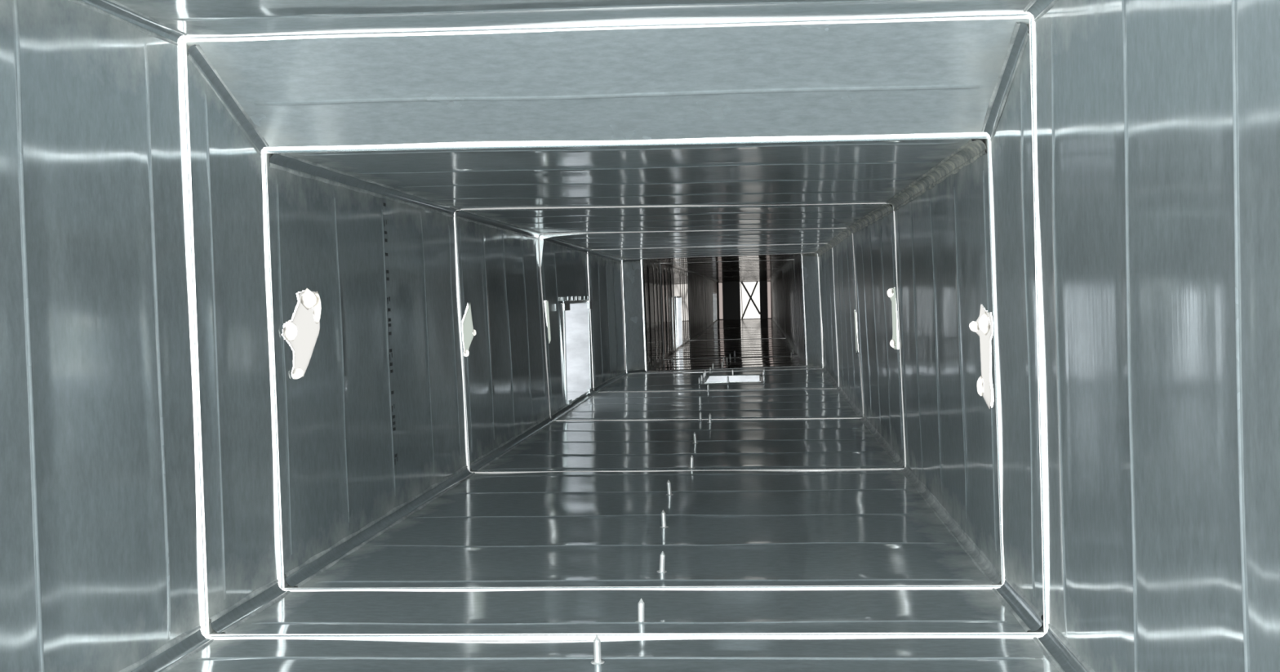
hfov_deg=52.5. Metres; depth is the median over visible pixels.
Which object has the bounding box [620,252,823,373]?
trim
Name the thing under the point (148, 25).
trim
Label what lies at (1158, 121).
wall
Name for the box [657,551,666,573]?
screw
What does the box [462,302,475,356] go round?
bracket
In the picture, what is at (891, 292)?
bracket
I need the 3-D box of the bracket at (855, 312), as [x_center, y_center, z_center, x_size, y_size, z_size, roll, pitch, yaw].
[0.832,-0.020,5.013,0.001,0.167,0.110,-1,2,5]
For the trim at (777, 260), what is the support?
attached to the wall at (99, 569)
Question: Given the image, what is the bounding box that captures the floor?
[167,318,1058,671]
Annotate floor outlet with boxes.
[704,374,760,382]
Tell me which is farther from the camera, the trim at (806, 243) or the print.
the trim at (806, 243)
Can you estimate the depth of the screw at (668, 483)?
3.15 m
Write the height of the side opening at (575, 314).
0.470 m
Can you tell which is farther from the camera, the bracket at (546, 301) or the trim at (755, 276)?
the trim at (755, 276)
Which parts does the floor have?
panel, panel, panel, panel, panel, panel, panel, panel, panel, panel, panel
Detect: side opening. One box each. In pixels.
[544,295,592,405]
[675,296,682,347]
[712,293,716,321]
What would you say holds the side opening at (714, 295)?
attached to the wall at (99, 569)
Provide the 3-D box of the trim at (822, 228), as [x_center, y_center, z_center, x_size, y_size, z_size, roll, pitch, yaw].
[0.229,-0.041,4.984,1.236,0.738,0.019,-1,2,5]
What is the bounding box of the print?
[383,202,397,465]
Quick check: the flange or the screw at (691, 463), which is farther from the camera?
the flange
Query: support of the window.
in the wall at (728, 293)
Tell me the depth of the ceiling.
2.00 m
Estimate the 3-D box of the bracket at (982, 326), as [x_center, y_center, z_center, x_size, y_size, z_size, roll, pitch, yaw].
[0.577,0.032,2.209,0.008,0.176,0.212,-1,2,5]
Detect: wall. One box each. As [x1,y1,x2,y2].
[0,0,717,671]
[716,280,772,319]
[771,0,1279,671]
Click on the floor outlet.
(714, 379)
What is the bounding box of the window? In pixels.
[739,281,759,318]
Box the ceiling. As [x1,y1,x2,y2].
[114,0,1031,281]
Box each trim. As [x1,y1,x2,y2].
[69,0,640,262]
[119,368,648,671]
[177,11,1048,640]
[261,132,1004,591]
[453,202,906,473]
[537,227,863,421]
[586,243,839,391]
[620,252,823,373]
[640,253,807,371]
[660,259,798,359]
[687,269,786,340]
[704,275,777,328]
[801,0,1057,256]
[804,363,1094,671]
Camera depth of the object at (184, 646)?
2.39 m
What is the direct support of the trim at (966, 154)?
attached to the wall at (1158, 121)
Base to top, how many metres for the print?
0.610 m
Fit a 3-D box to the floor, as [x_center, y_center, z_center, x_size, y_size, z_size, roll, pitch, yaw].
[0.871,0.078,12.039,1.223,0.031,23.881,-1,2,5]
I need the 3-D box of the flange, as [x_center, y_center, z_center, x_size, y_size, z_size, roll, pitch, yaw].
[-0.293,-0.328,5.029,0.204,0.140,0.027,-1,2,5]
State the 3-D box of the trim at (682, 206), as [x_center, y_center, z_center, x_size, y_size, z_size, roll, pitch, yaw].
[0.102,0.004,3.559,1.226,0.741,0.028,-1,2,5]
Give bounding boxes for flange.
[538,233,582,266]
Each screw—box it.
[591,635,604,664]
[635,598,646,622]
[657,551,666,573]
[659,509,668,528]
[666,480,673,495]
[688,454,693,468]
[693,431,697,443]
[707,413,711,422]
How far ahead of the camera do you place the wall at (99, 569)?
1.88 m
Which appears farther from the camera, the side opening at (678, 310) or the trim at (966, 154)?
the side opening at (678, 310)
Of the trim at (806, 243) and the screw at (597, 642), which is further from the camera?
the trim at (806, 243)
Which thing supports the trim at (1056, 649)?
attached to the wall at (1158, 121)
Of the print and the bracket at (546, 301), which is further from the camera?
the bracket at (546, 301)
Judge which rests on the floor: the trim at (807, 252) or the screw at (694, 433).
the screw at (694, 433)
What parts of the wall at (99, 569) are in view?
panel, panel, panel, panel, panel, panel, panel, panel, panel, panel, panel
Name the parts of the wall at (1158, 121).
panel, panel, panel, panel, panel, panel, panel, panel, panel, panel, panel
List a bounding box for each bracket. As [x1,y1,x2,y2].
[282,288,321,378]
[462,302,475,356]
[545,300,551,342]
[853,309,857,352]
[887,287,897,349]
[968,302,991,409]
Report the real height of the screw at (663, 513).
0.037 m
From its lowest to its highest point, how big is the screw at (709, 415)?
0.038 m
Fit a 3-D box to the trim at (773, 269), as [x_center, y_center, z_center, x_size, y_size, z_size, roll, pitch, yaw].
[1.010,-0.322,13.560,1.010,0.724,0.019,-1,2,5]
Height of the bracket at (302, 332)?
0.162 m
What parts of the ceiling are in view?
panel, panel, panel, panel, panel, panel, panel, panel, panel, panel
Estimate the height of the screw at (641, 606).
0.038 m
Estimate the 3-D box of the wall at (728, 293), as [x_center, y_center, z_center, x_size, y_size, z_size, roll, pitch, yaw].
[1.930,-0.661,23.924,1.040,0.730,0.022,-1,2,5]
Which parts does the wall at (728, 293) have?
panel, panel, panel, panel, panel, panel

